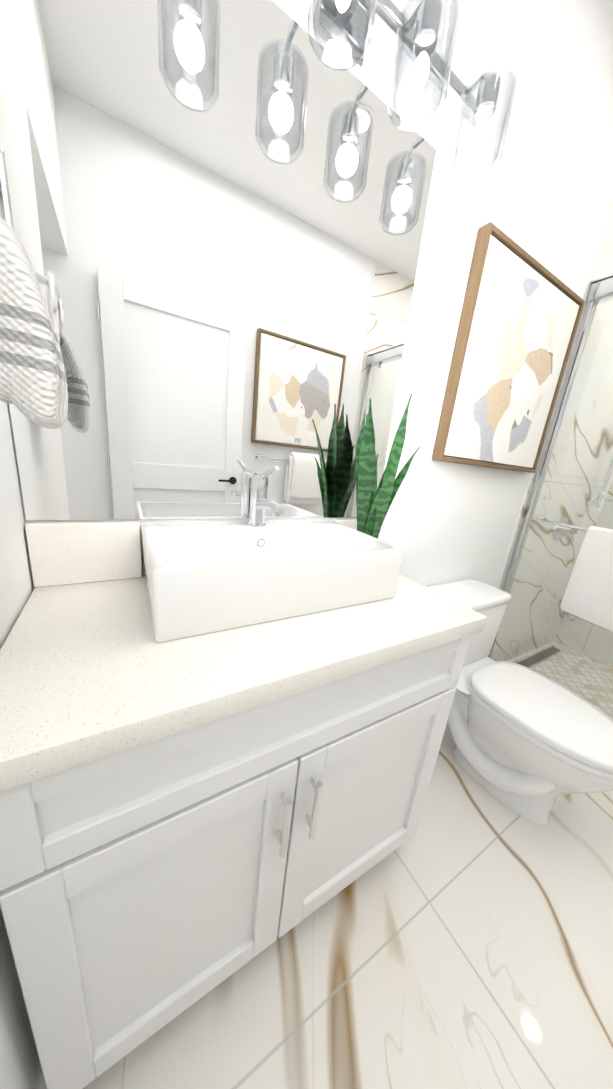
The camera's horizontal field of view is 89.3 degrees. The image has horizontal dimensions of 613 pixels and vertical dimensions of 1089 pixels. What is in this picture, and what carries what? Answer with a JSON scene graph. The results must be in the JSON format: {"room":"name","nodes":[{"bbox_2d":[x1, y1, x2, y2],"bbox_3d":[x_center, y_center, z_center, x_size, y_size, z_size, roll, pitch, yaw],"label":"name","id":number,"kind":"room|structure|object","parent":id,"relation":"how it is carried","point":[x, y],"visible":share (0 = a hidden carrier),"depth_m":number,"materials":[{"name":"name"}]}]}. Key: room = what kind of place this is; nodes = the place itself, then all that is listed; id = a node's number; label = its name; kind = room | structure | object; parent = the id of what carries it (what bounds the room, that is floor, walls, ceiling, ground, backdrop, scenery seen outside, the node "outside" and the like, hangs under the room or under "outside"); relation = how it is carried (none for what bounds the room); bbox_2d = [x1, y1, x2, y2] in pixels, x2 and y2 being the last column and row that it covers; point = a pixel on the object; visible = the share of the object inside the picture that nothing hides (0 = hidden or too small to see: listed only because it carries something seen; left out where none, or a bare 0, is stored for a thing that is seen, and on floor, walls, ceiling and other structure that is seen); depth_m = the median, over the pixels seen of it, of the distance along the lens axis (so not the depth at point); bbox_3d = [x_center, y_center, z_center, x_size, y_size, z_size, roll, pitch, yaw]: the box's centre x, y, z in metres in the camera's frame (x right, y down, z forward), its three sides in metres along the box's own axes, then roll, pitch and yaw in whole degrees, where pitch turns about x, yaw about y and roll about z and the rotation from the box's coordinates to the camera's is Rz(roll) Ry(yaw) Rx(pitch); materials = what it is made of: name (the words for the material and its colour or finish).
{"room":"bathroom","nodes":[
{"label":"bathroom","id":0,"kind":"room"},
{"bbox_2d":[0,401,46,1088],"bbox_3d":[-0.463,-0.299,0.294,0.120,2.710,0.740,-3,18,-30],"label":"wall","id":1,"kind":"structure","parent":0,"point":[20,1066],"depth_m":0.52,"materials":[{"name":"white paint"}]},
{"bbox_2d":[0,142,67,428],"bbox_3d":[-0.370,-0.329,0.365,0.115,0.355,0.142,-3,18,-30],"label":"towel","id":2,"kind":"object","parent":1,"relation":"attached to","point":[33,385],"visible":1,"depth_m":0.36,"materials":[{"name":"white fabric"}]},
{"bbox_2d":[7,0,612,587],"bbox_3d":[-0.428,-0.402,0.670,3.610,2.710,0.100,-3,18,-30],"label":"wall","id":3,"kind":"structure","parent":0,"point":[541,192],"depth_m":1.03,"materials":[{"name":"white paint"}]},
{"bbox_2d":[0,0,435,519],"bbox_3d":[-0.111,-0.562,0.741,0.956,1.017,0.005,-3,18,-30],"label":"mirror glass","id":4,"kind":"object","parent":3,"relation":"attached to","point":[219,208],"visible":0.82,"depth_m":0.66,"materials":[{"name":"silver mirror"}]},
{"bbox_2d":[307,0,517,182],"bbox_3d":[0.142,-1.048,0.613,0.800,0.235,0.195,-3,18,-30],"label":"sconce","id":5,"kind":"object","parent":3,"relation":"attached to","point":[340,27],"visible":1,"depth_m":0.66,"materials":[{"name":"clear glass"}]},
{"bbox_2d":[432,222,584,472],"bbox_3d":[0.830,-0.678,1.250,0.716,0.716,0.040,-3,18,-30],"label":"picture frame","id":6,"kind":"object","parent":3,"relation":"attached to","point":[522,310],"visible":1,"depth_m":1.18,"materials":[{"name":"brown wood"}]},
{"bbox_2d":[488,274,612,718],"bbox_3d":[1.547,-0.008,1.016,0.118,1.959,1.520,-3,18,-30],"label":"shower door frame","id":7,"kind":"object","parent":3,"relation":"attached to","point":[601,290],"visible":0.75,"depth_m":1.50,"materials":[{"name":"clear glass"}]},
{"bbox_2d":[560,526,612,631],"bbox_3d":[1.333,0.168,1.295,0.061,0.424,0.358,-3,18,-30],"label":"towel","id":8,"kind":"object","parent":7,"relation":"hanging from","point":[588,595],"visible":1,"depth_m":1.36,"materials":[{"name":"white"}]},
{"bbox_2d":[497,188,612,587],"bbox_3d":[1.525,-0.264,0.914,0.012,2.710,1.520,-3,18,-30],"label":"trim","id":9,"kind":"structure","parent":3,"relation":"attached to","point":[582,297],"depth_m":1.35,"materials":[{"name":"white plastic"}]},
{"bbox_2d":[82,641,612,1088],"bbox_3d":[0.349,1.133,0.684,4.807,0.080,1.720,-3,18,-30],"label":"floor","id":10,"kind":"structure","parent":0,"point":[462,938],"depth_m":0.77,"materials":[{"name":"tile"}]},
{"bbox_2d":[0,519,486,1088],"bbox_3d":[-0.109,0.483,0.805,0.918,1.008,0.490,-3,18,-30],"label":"vanity cabinet","id":11,"kind":"object","parent":10,"relation":"on","point":[186,823],"visible":0.9,"depth_m":0.53,"materials":[{"name":"white paint"}]},
{"bbox_2d":[141,521,403,641],"bbox_3d":[-0.083,0.043,0.770,0.560,0.132,0.319,-3,18,-30],"label":"vessel sink","id":12,"kind":"object","parent":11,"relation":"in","point":[201,578],"visible":1,"depth_m":0.66,"materials":[{"name":"white ceramic"}]},
{"bbox_2d":[247,465,282,526],"bbox_3d":[-0.102,-0.119,0.785,0.054,0.166,0.159,-3,18,-30],"label":"faucet","id":13,"kind":"object","parent":12,"relation":"on","point":[261,503],"visible":1,"depth_m":0.81,"materials":[{"name":"silver metal"}]},
{"bbox_2d":[356,394,419,539],"bbox_3d":[0.215,-0.170,0.927,0.207,0.517,0.187,-3,18,-30],"label":"snake plant","id":14,"kind":"object","parent":11,"relation":"on","point":[373,502],"visible":0.83,"depth_m":0.91,"materials":[{"name":"green plant"}]},
{"bbox_2d":[426,579,612,824],"bbox_3d":[0.795,0.618,1.234,0.448,0.701,0.761,-3,18,-30],"label":"toilet","id":15,"kind":"object","parent":10,"relation":"on","point":[532,745],"visible":0.75,"depth_m":1.13,"materials":[{"name":"white ceramic"}]},
{"bbox_2d":[515,645,562,667],"bbox_3d":[1.579,0.804,2.160,0.750,0.004,0.075,-3,18,-30],"label":"floor drain","id":16,"kind":"object","parent":10,"relation":"on","point":[541,655],"depth_m":2.20,"materials":[{"name":"silver metal"}]},
{"bbox_2d":[491,199,612,661],"bbox_3d":[1.643,-0.524,1.884,1.197,2.710,0.100,-3,18,-30],"label":"wall","id":17,"kind":"structure","parent":0,"point":[602,265],"depth_m":1.83,"materials":[{"name":"tile"}]},
{"bbox_2d":[553,456,612,540],"bbox_3d":[1.778,-0.635,1.717,0.432,1.330,0.248,-3,18,-30],"label":"fittings","id":18,"kind":"object","parent":17,"relation":"attached to","point":[578,514],"depth_m":1.92,"materials":[{"name":"silver metal"}]},
{"bbox_2d":[554,478,612,667],"bbox_3d":[2.543,-0.324,1.511,0.162,2.710,1.720,-3,18,-30],"label":"wall","id":19,"kind":"structure","parent":0,"point":[593,647],"depth_m":2.25,"materials":[{"name":"tile"}]}
]}

